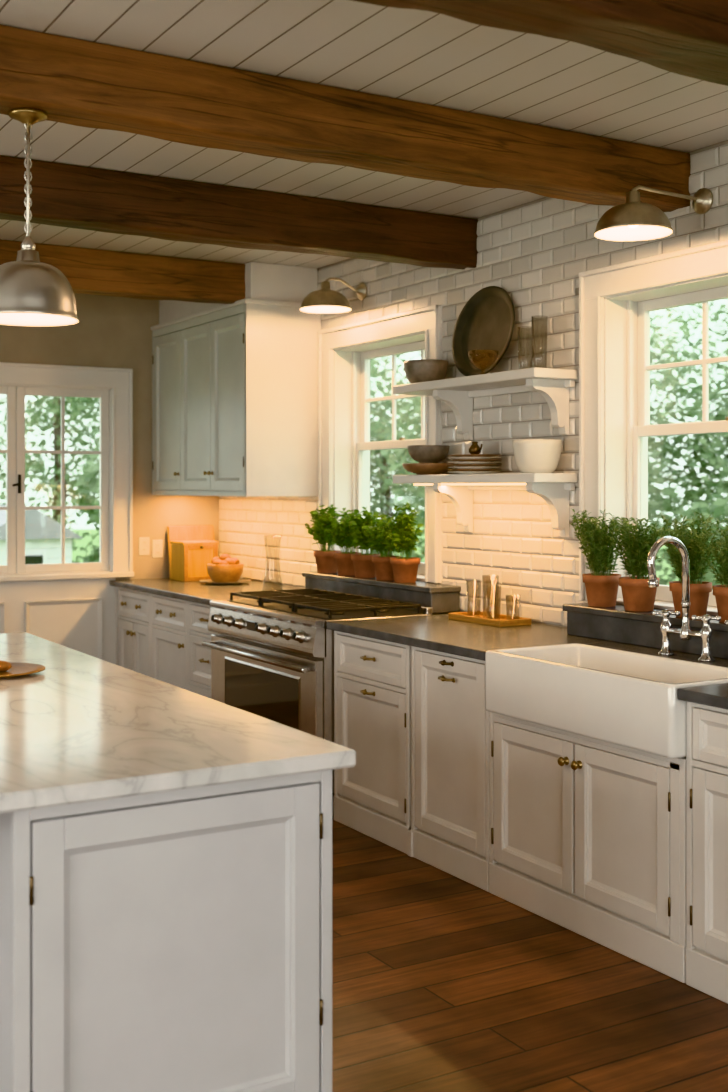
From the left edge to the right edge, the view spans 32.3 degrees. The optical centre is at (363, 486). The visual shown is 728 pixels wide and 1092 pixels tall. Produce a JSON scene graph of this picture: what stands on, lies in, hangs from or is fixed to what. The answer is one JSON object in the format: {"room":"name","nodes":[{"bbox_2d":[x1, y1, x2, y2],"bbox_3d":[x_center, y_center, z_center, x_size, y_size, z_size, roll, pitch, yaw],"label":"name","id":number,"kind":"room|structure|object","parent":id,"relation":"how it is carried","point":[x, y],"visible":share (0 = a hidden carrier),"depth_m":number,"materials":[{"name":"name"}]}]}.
{"room":"kitchen","nodes":[
{"label":"kitchen","id":0,"kind":"room"},
{"bbox_2d":[0,293,219,579],"bbox_3d":[-3.653,0.115,7.338,6.000,2.850,0.250,0,0,-31],"label":"wall","id":1,"kind":"structure","parent":0,"point":[111,331],"depth_m":8.44,"materials":[{"name":"beige paint"}]},
{"bbox_2d":[0,578,114,663],"bbox_3d":[-3.907,1.070,7.022,5.240,0.940,0.034,0,0,-31],"label":"wainscoting","id":2,"kind":"structure","parent":1,"relation":"attached to","point":[76,614],"depth_m":8.19,"materials":[{"name":"white paint"}]},
{"bbox_2d":[0,362,133,581],"bbox_3d":[-2.235,-0.095,8.065,1.520,1.390,0.205,0,0,-31],"label":"window","id":3,"kind":"structure","parent":1,"relation":"in","point":[113,387],"depth_m":8.25,"materials":[{"name":"white paint"}]},
{"bbox_2d":[139,537,148,554],"bbox_3d":[-1.484,0.400,8.474,0.074,0.120,0.008,0,0,-31],"label":"electrical outlet","id":4,"kind":"object","parent":1,"relation":"attached to","point":[143,541],"visible":1,"depth_m":8.47,"materials":[{"name":"plastic"}]},
{"bbox_2d":[152,540,162,557],"bbox_3d":[-1.402,0.420,8.522,0.074,0.120,0.008,0,0,-31],"label":"electrical outlet","id":5,"kind":"object","parent":1,"relation":"attached to","point":[157,545],"visible":1,"depth_m":8.52,"materials":[{"name":"plastic"}]},
{"bbox_2d":[0,0,727,268],"bbox_3d":[-1.018,-1.370,2.942,6.450,0.120,10.500,0,0,-31],"label":"ceiling","id":6,"kind":"structure","parent":0,"point":[414,55],"depth_m":4.09,"materials":[{"name":"white wood"}]},
{"bbox_2d":[0,108,78,325],"bbox_3d":[-0.986,-0.793,3.682,0.294,0.606,0.294,0,0,-31],"label":"pendant light","id":7,"kind":"object","parent":6,"relation":"hanging from","point":[33,292],"visible":1,"depth_m":3.62,"materials":[{"name":"silver metal"}]},
{"bbox_2d":[0,240,244,303],"bbox_3d":[-2.931,-1.189,6.120,6.000,0.241,0.176,0,0,-31],"label":"ceiling beam","id":8,"kind":"structure","parent":6,"relation":"attached to","point":[88,271],"depth_m":7.04,"materials":[{"name":"brown wood"}]},
{"bbox_2d":[0,155,477,268],"bbox_3d":[-2.067,-1.188,4.663,6.000,0.243,0.189,0,0,-31],"label":"ceiling beam","id":9,"kind":"structure","parent":6,"relation":"attached to","point":[62,195],"depth_m":5.45,"materials":[{"name":"brown wood"}]},
{"bbox_2d":[0,25,690,211],"bbox_3d":[-1.353,-1.199,3.458,6.000,0.221,0.206,0,0,-31],"label":"ceiling beam","id":10,"kind":"structure","parent":6,"relation":"attached to","point":[77,82],"depth_m":4.07,"materials":[{"name":"brown wood"}]},
{"bbox_2d":[352,0,727,85],"bbox_3d":[-0.662,-1.193,2.293,6.000,0.231,0.241,0,0,-31],"label":"ceiling beam","id":11,"kind":"structure","parent":6,"relation":"attached to","point":[689,38],"depth_m":2.99,"materials":[{"name":"brown wood"}]},
{"bbox_2d":[219,140,727,627],"bbox_3d":[1.593,0.115,4.607,0.260,2.850,10.300,0,0,-31],"label":"wall","id":12,"kind":"structure","parent":0,"point":[718,176],"depth_m":5.88,"materials":[{"name":"white tile"}]},
{"bbox_2d":[151,262,320,496],"bbox_3d":[-0.857,-0.626,7.973,0.522,1.363,1.499,0,0,-31],"label":"upper cabinet","id":13,"kind":"object","parent":12,"relation":"attached to","point":[235,385],"visible":0.97,"depth_m":7.44,"materials":[{"name":"white paint"}]},
{"bbox_2d":[300,277,366,312],"bbox_3d":[-0.167,-1.066,6.934,0.390,0.182,0.284,0,0,-31],"label":"wall sconce","id":14,"kind":"object","parent":12,"relation":"attached to","point":[324,300],"depth_m":6.86,"materials":[{"name":"metal"}]},
{"bbox_2d":[318,305,442,583],"bbox_3d":[0.166,-0.217,6.969,0.286,1.415,1.250,0,0,-31],"label":"window","id":15,"kind":"structure","parent":12,"relation":"in","point":[345,352],"depth_m":7.34,"materials":[{"name":"white paint"}]},
{"bbox_2d":[302,571,460,612],"bbox_3d":[0.061,0.556,6.755,0.185,0.128,1.344,0,0,-31],"label":"window ledge","id":16,"kind":"object","parent":12,"relation":"attached to","point":[443,598],"visible":0.82,"depth_m":6.46,"materials":[{"name":"grey stone"}]},
{"bbox_2d":[305,504,340,572],"bbox_3d":[-0.233,0.295,7.208,0.200,0.392,0.244,0,0,-18],"label":"basil","id":17,"kind":"object","parent":16,"relation":"on","point":[325,561],"visible":0.83,"depth_m":7.15,"materials":[{"name":"plant"}]},
{"bbox_2d":[326,508,361,575],"bbox_3d":[-0.103,0.303,6.970,0.204,0.377,0.229,0,0,10],"label":"basil","id":18,"kind":"object","parent":16,"relation":"on","point":[345,567],"visible":0.72,"depth_m":6.94,"materials":[{"name":"plant"}]},
{"bbox_2d":[346,507,380,577],"bbox_3d":[-0.001,0.299,6.820,0.197,0.384,0.252,0,0,-8],"label":"basil","id":19,"kind":"object","parent":16,"relation":"on","point":[363,564],"visible":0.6,"depth_m":6.78,"materials":[{"name":"plant"}]},
{"bbox_2d":[362,515,397,580],"bbox_3d":[0.094,0.319,6.624,0.211,0.346,0.277,0,0,12],"label":"basil","id":20,"kind":"object","parent":16,"relation":"on","point":[383,568],"visible":0.65,"depth_m":6.59,"materials":[{"name":"plant"}]},
{"bbox_2d":[376,503,423,582],"bbox_3d":[0.179,0.285,6.481,0.238,0.412,0.223,0,0,-8],"label":"basil","id":21,"kind":"object","parent":16,"relation":"on","point":[405,569],"visible":1,"depth_m":6.45,"materials":[{"name":"plant"}]},
{"bbox_2d":[393,367,577,440],"bbox_3d":[0.538,-0.369,5.896,0.240,0.282,1.145,0,0,-31],"label":"wall shelf","id":22,"kind":"object","parent":12,"relation":"attached to","point":[553,384],"depth_m":5.73,"materials":[{"name":"white wood"}]},
{"bbox_2d":[404,359,447,382],"bbox_3d":[0.309,-0.569,6.263,0.224,0.116,0.224,0,0,-31],"label":"patterned bowl","id":23,"kind":"object","parent":22,"relation":"on","point":[419,370],"visible":0.81,"depth_m":6.18,"materials":[{"name":"ceramic"}]},
{"bbox_2d":[452,286,514,375],"bbox_3d":[0.571,-0.740,5.989,0.098,0.438,0.490,0,0,-31],"label":"serving tray","id":24,"kind":"object","parent":22,"relation":"on","point":[484,327],"visible":0.98,"depth_m":6.01,"materials":[{"name":"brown metal"}]},
{"bbox_2d":[393,473,577,536],"bbox_3d":[0.538,0.081,5.896,0.240,0.282,1.145,0,0,-31],"label":"wall shelf","id":25,"kind":"object","parent":12,"relation":"attached to","point":[554,488],"depth_m":5.62,"materials":[{"name":"white wood"}]},
{"bbox_2d":[402,463,453,474],"bbox_3d":[0.320,-0.088,6.235,0.260,0.056,0.260,0,0,-31],"label":"serving bowl","id":26,"kind":"object","parent":25,"relation":"on","point":[417,468],"visible":0.92,"depth_m":6.14,"materials":[{"name":"brown wood"}]},
{"bbox_2d":[407,445,449,462],"bbox_3d":[0.320,-0.162,6.235,0.210,0.086,0.210,0,0,-31],"label":"mixing bowl","id":27,"kind":"object","parent":26,"relation":"on","point":[419,453],"visible":0.98,"depth_m":6.16,"materials":[{"name":"ceramic"}]},
{"bbox_2d":[447,454,501,473],"bbox_3d":[0.518,-0.105,5.899,0.262,0.089,0.260,0,0,-31],"label":"plate stack","id":28,"kind":"object","parent":25,"relation":"on","point":[467,463],"visible":0.98,"depth_m":5.82,"materials":[{"name":"white ceramic"}]},
{"bbox_2d":[468,442,482,453],"bbox_3d":[0.529,-0.182,5.883,0.082,0.060,0.059,0,0,31],"label":"pitcher","id":29,"kind":"object","parent":28,"relation":"on","point":[474,448],"visible":0.87,"depth_m":5.87,"materials":[{"name":"brown metal"}]},
{"bbox_2d":[512,439,561,472],"bbox_3d":[0.761,-0.134,5.520,0.216,0.146,0.216,0,0,-31],"label":"ceramic bowl","id":30,"kind":"object","parent":25,"relation":"on","point":[530,455],"visible":0.95,"depth_m":5.44,"materials":[{"name":"white ceramic"}]},
{"bbox_2d":[563,603,727,658],"bbox_3d":[1.313,0.556,4.644,0.185,0.128,1.574,0,0,-31],"label":"window ledge","id":31,"kind":"object","parent":12,"relation":"attached to","point":[614,624],"visible":0.81,"depth_m":4.91,"materials":[{"name":"grey stone"}]},
{"bbox_2d":[570,508,622,606],"bbox_3d":[0.969,0.290,5.175,0.241,0.403,0.261,0,0,10],"label":"rosemary","id":32,"kind":"object","parent":31,"relation":"on","point":[601,588],"visible":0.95,"depth_m":5.14,"materials":[{"name":"plant"}]},
{"bbox_2d":[608,516,666,611],"bbox_3d":[1.079,0.305,4.986,0.199,0.372,0.255,0,0,-31],"label":"rosemary","id":33,"kind":"object","parent":31,"relation":"on","point":[636,593],"visible":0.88,"depth_m":4.95,"materials":[{"name":"plant"}]},
{"bbox_2d":[655,512,725,617],"bbox_3d":[1.207,0.292,4.756,0.212,0.399,0.305,0,0,-31],"label":"rosemary","id":34,"kind":"object","parent":31,"relation":"on","point":[700,590],"visible":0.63,"depth_m":4.71,"materials":[{"name":"plant"}]},
{"bbox_2d":[690,518,727,622],"bbox_3d":[1.326,0.302,4.551,0.213,0.380,0.296,0,0,-15],"label":"rosemary","id":35,"kind":"object","parent":31,"relation":"on","point":[720,592],"visible":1,"depth_m":4.54,"materials":[{"name":"plant"}]},
{"bbox_2d":[579,239,727,614],"bbox_3d":[1.390,-0.217,4.905,0.286,1.415,1.350,0,0,-31],"label":"window","id":36,"kind":"structure","parent":12,"relation":"in","point":[616,302],"depth_m":5.34,"materials":[{"name":"white paint"}]},
{"bbox_2d":[594,185,712,240],"bbox_3d":[1.094,-1.040,4.671,0.530,0.220,0.284,0,0,-31],"label":"wall sconce","id":37,"kind":"object","parent":12,"relation":"attached to","point":[633,220],"depth_m":4.60,"materials":[{"name":"metal"}]},
{"bbox_2d":[332,818,727,1091],"bbox_3d":[-1.018,1.615,2.942,6.450,0.150,10.500,0,0,-31],"label":"floor","id":38,"kind":"structure","parent":0,"point":[441,982],"depth_m":3.74,"materials":[{"name":"brown wood"}]},
{"bbox_2d":[115,587,150,676],"bbox_3d":[-1.184,1.098,8.275,0.787,0.884,0.645,0,0,-31],"label":"base cabinet","id":39,"kind":"object","parent":38,"relation":"on","point":[132,607],"visible":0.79,"depth_m":8.08,"materials":[{"name":"white paint"}]},
{"bbox_2d":[151,594,187,689],"bbox_3d":[-0.867,1.098,7.740,0.787,0.884,0.590,0,0,-31],"label":"base cabinet","id":40,"kind":"object","parent":38,"relation":"on","point":[169,616],"visible":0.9,"depth_m":7.57,"materials":[{"name":"white paint"}]},
{"bbox_2d":[0,632,355,1091],"bbox_3d":[-1.415,1.080,3.755,1.595,0.920,2.797,0,0,-31],"label":"kitchen island","id":41,"kind":"object","parent":38,"relation":"on","point":[166,848],"visible":0.99,"depth_m":2.82,"materials":[{"name":"paint"}]},
{"bbox_2d":[0,660,44,677],"bbox_3d":[-1.203,0.593,4.146,0.290,0.052,0.290,0,0,-31],"label":"plate","id":42,"kind":"object","parent":41,"relation":"on","point":[7,670],"visible":1,"depth_m":4.14,"materials":[{"name":"brown wood"}]},
{"bbox_2d":[188,601,217,698],"bbox_3d":[-0.584,1.098,7.260,0.791,0.884,0.515,0,0,-31],"label":"base cabinet","id":43,"kind":"object","parent":38,"relation":"on","point":[199,656],"visible":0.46,"depth_m":7.17,"materials":[{"name":"white paint"}]},
{"bbox_2d":[110,578,301,604],"bbox_3d":[-0.905,0.637,7.791,0.790,0.035,1.763,0,0,-31],"label":"countertop","id":44,"kind":"structure","parent":43,"relation":"on","point":[193,591],"depth_m":7.74,"materials":[{"name":"grey stone"}]},
{"bbox_2d":[167,525,213,577],"bbox_3d":[-1.179,0.442,8.598,0.340,0.358,0.062,0,0,-31],"label":"cutting board","id":45,"kind":"object","parent":44,"relation":"on","point":[183,532],"visible":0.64,"depth_m":8.59,"materials":[{"name":"brown wood"}]},
{"bbox_2d":[170,540,218,581],"bbox_3d":[-1.122,0.490,8.344,0.256,0.260,0.260,0,0,-31],"label":"bread box","id":46,"kind":"object","parent":44,"relation":"on","point":[189,558],"visible":0.94,"depth_m":8.27,"materials":[{"name":"brown wood"}]},
{"bbox_2d":[199,579,250,584],"bbox_3d":[-0.890,0.610,8.052,0.330,0.020,0.330,0,0,-31],"label":"serving plate","id":47,"kind":"object","parent":44,"relation":"on","point":[205,580],"visible":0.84,"depth_m":7.97,"materials":[{"name":"brown wood"}]},
{"bbox_2d":[206,554,243,581],"bbox_3d":[-0.890,0.518,8.052,0.240,0.182,0.240,0,0,-31],"label":"fruit bowl","id":48,"kind":"object","parent":47,"relation":"on","point":[224,568],"visible":0.98,"depth_m":7.97,"materials":[{"name":"brown wood"}]},
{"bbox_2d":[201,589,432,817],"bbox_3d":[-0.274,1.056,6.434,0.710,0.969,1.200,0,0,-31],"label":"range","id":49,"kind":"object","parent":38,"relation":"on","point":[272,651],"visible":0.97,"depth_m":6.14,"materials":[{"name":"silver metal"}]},
{"bbox_2d":[334,631,410,853],"bbox_3d":[0.333,1.098,5.712,0.791,0.884,0.637,0,0,-31],"label":"base cabinet","id":50,"kind":"object","parent":38,"relation":"on","point":[372,677],"visible":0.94,"depth_m":5.51,"materials":[{"name":"white paint"}]},
{"bbox_2d":[407,646,489,891],"bbox_3d":[0.640,1.098,5.194,0.791,0.884,0.558,0,0,-31],"label":"base cabinet","id":51,"kind":"object","parent":38,"relation":"on","point":[449,832],"visible":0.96,"depth_m":5.01,"materials":[{"name":"white paint"}]},
{"bbox_2d":[489,712,685,982],"bbox_3d":[1.046,1.192,4.513,0.787,0.695,1.018,0,0,-31],"label":"base cabinet","id":52,"kind":"object","parent":38,"relation":"on","point":[588,835],"visible":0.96,"depth_m":4.26,"materials":[{"name":"white paint"}]},
{"bbox_2d":[686,701,727,1003],"bbox_3d":[1.512,1.098,3.724,0.791,0.884,0.805,0,0,-31],"label":"base cabinet","id":53,"kind":"object","parent":38,"relation":"on","point":[706,726],"visible":0.95,"depth_m":3.82,"materials":[{"name":"white paint"}]},
{"bbox_2d":[326,614,727,709],"bbox_3d":[0.947,0.637,4.668,0.790,0.035,3.066,0,0,-31],"label":"countertop","id":54,"kind":"structure","parent":53,"relation":"on","point":[440,633],"depth_m":5.19,"materials":[{"name":"grey stone"}]},
{"bbox_2d":[449,611,531,626],"bbox_3d":[0.574,0.605,5.758,0.180,0.030,0.400,0,0,-31],"label":"wooden serving tray","id":55,"kind":"object","parent":54,"relation":"on","point":[478,617],"visible":1,"depth_m":5.72,"materials":[{"name":"brown wood"}]},
{"bbox_2d":[485,643,727,758],"bbox_3d":[0.894,0.726,4.402,0.458,0.228,0.984,0,0,-31],"label":"farmhouse sink","id":56,"kind":"object","parent":54,"relation":"in","point":[628,699],"visible":0.97,"depth_m":4.31,"materials":[{"name":"white ceramic"}]},
{"bbox_2d":[647,536,727,661],"bbox_3d":[1.140,0.398,4.475,0.223,0.443,0.403,0,0,-31],"label":"bridge faucet","id":57,"kind":"object","parent":54,"relation":"on","point":[685,633],"visible":1,"depth_m":4.54,"materials":[{"name":"silver metal"}]},
{"label":"outside","id":58,"kind":"structure","parent":0,"visible":0},
{"bbox_2d":[70,526,720,584],"bbox_3d":[-1.597,2.790,22.304,100.000,0.100,120.000,0,0,-31],"label":"lawn","id":59,"kind":"structure","parent":58,"point":[84,542],"depth_m":56.84,"materials":[{"name":"green plant"}]},
{"bbox_2d":[0,397,5,498],"bbox_3d":[-10.587,-0.682,26.184,6.472,6.805,6.955,0,0,-31],"label":"tree","id":60,"kind":"object","parent":59,"relation":"on","point":[5,397],"visible":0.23,"depth_m":26.02,"materials":[{"name":"green plant"}]},
{"bbox_2d":[0,505,81,564],"bbox_3d":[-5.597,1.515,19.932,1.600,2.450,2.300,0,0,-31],"label":"neighbouring house","id":61,"kind":"structure","parent":59,"relation":"on","point":[42,533],"depth_m":19.09,"materials":[{"name":"white"}]},
{"bbox_2d":[0,395,98,562],"bbox_3d":[-6.668,-1.389,28.456,5.926,8.217,6.114,0,0,-31],"label":"tree","id":62,"kind":"object","parent":59,"relation":"on","point":[78,405],"visible":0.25,"depth_m":27.93,"materials":[{"name":"green plant"}]},
{"bbox_2d":[75,428,98,562],"bbox_3d":[-3.143,0.652,21.740,3.592,4.135,3.448,0,0,-20],"label":"tree","id":63,"kind":"object","parent":59,"relation":"on","point":[89,472],"visible":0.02,"depth_m":21.70,"materials":[{"name":"green plant"}]},
{"bbox_2d":[370,354,405,424],"bbox_3d":[-2.098,-1.358,31.449,6.741,8.156,6.795,0,0,-31],"label":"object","id":64,"kind":"object","parent":59,"relation":"on","point":[385,361],"visible":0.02,"depth_m":31.86,"materials":[{"name":"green plant"}]},
{"bbox_2d":[370,351,424,561],"bbox_3d":[0.469,-0.284,25.676,5.724,6.008,5.590,0,0,-26],"label":"tree","id":65,"kind":"object","parent":59,"relation":"on","point":[376,434],"visible":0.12,"depth_m":24.65,"materials":[{"name":"green plant"}]},
{"bbox_2d":[370,397,726,584],"bbox_3d":[2.979,0.246,19.822,5.632,4.949,5.276,0,0,-31],"label":"tree","id":66,"kind":"object","parent":59,"relation":"on","point":[414,501],"visible":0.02,"depth_m":19.45,"materials":[{"name":"green plant"}]},
{"bbox_2d":[648,339,727,579],"bbox_3d":[7.539,-0.059,23.009,4.939,5.559,5.269,0,0,-31],"label":"tree","id":67,"kind":"object","parent":59,"relation":"on","point":[720,415],"visible":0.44,"depth_m":23.09,"materials":[{"name":"green plant"}]},
{"bbox_2d":[648,303,727,584],"bbox_3d":[4.878,-1.578,25.255,6.896,8.596,6.887,0,0,-31],"label":"tree","id":68,"kind":"object","parent":59,"relation":"on","point":[685,325],"visible":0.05,"depth_m":24.04,"materials":[{"name":"green plant"}]},
{"bbox_2d":[648,301,727,580],"bbox_3d":[6.113,-1.744,31.464,7.339,8.929,7.918,0,0,-31],"label":"tree","id":69,"kind":"object","parent":59,"relation":"on","point":[698,313],"visible":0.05,"depth_m":30.71,"materials":[{"name":"green plant"}]},
{"bbox_2d":[653,299,727,584],"bbox_3d":[7.431,-0.886,18.307,6.059,7.213,6.060,0,0,-31],"label":"tree","id":70,"kind":"object","parent":59,"relation":"on","point":[697,405],"visible":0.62,"depth_m":18.80,"materials":[{"name":"green plant"}]},
{"bbox_2d":[681,493,727,589],"bbox_3d":[6.338,0.453,16.072,4.153,4.534,4.309,0,0,-31],"label":"bush","id":71,"kind":"object","parent":59,"relation":"on","point":[719,506],"visible":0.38,"depth_m":16.42,"materials":[{"name":"green plant"}]}
]}

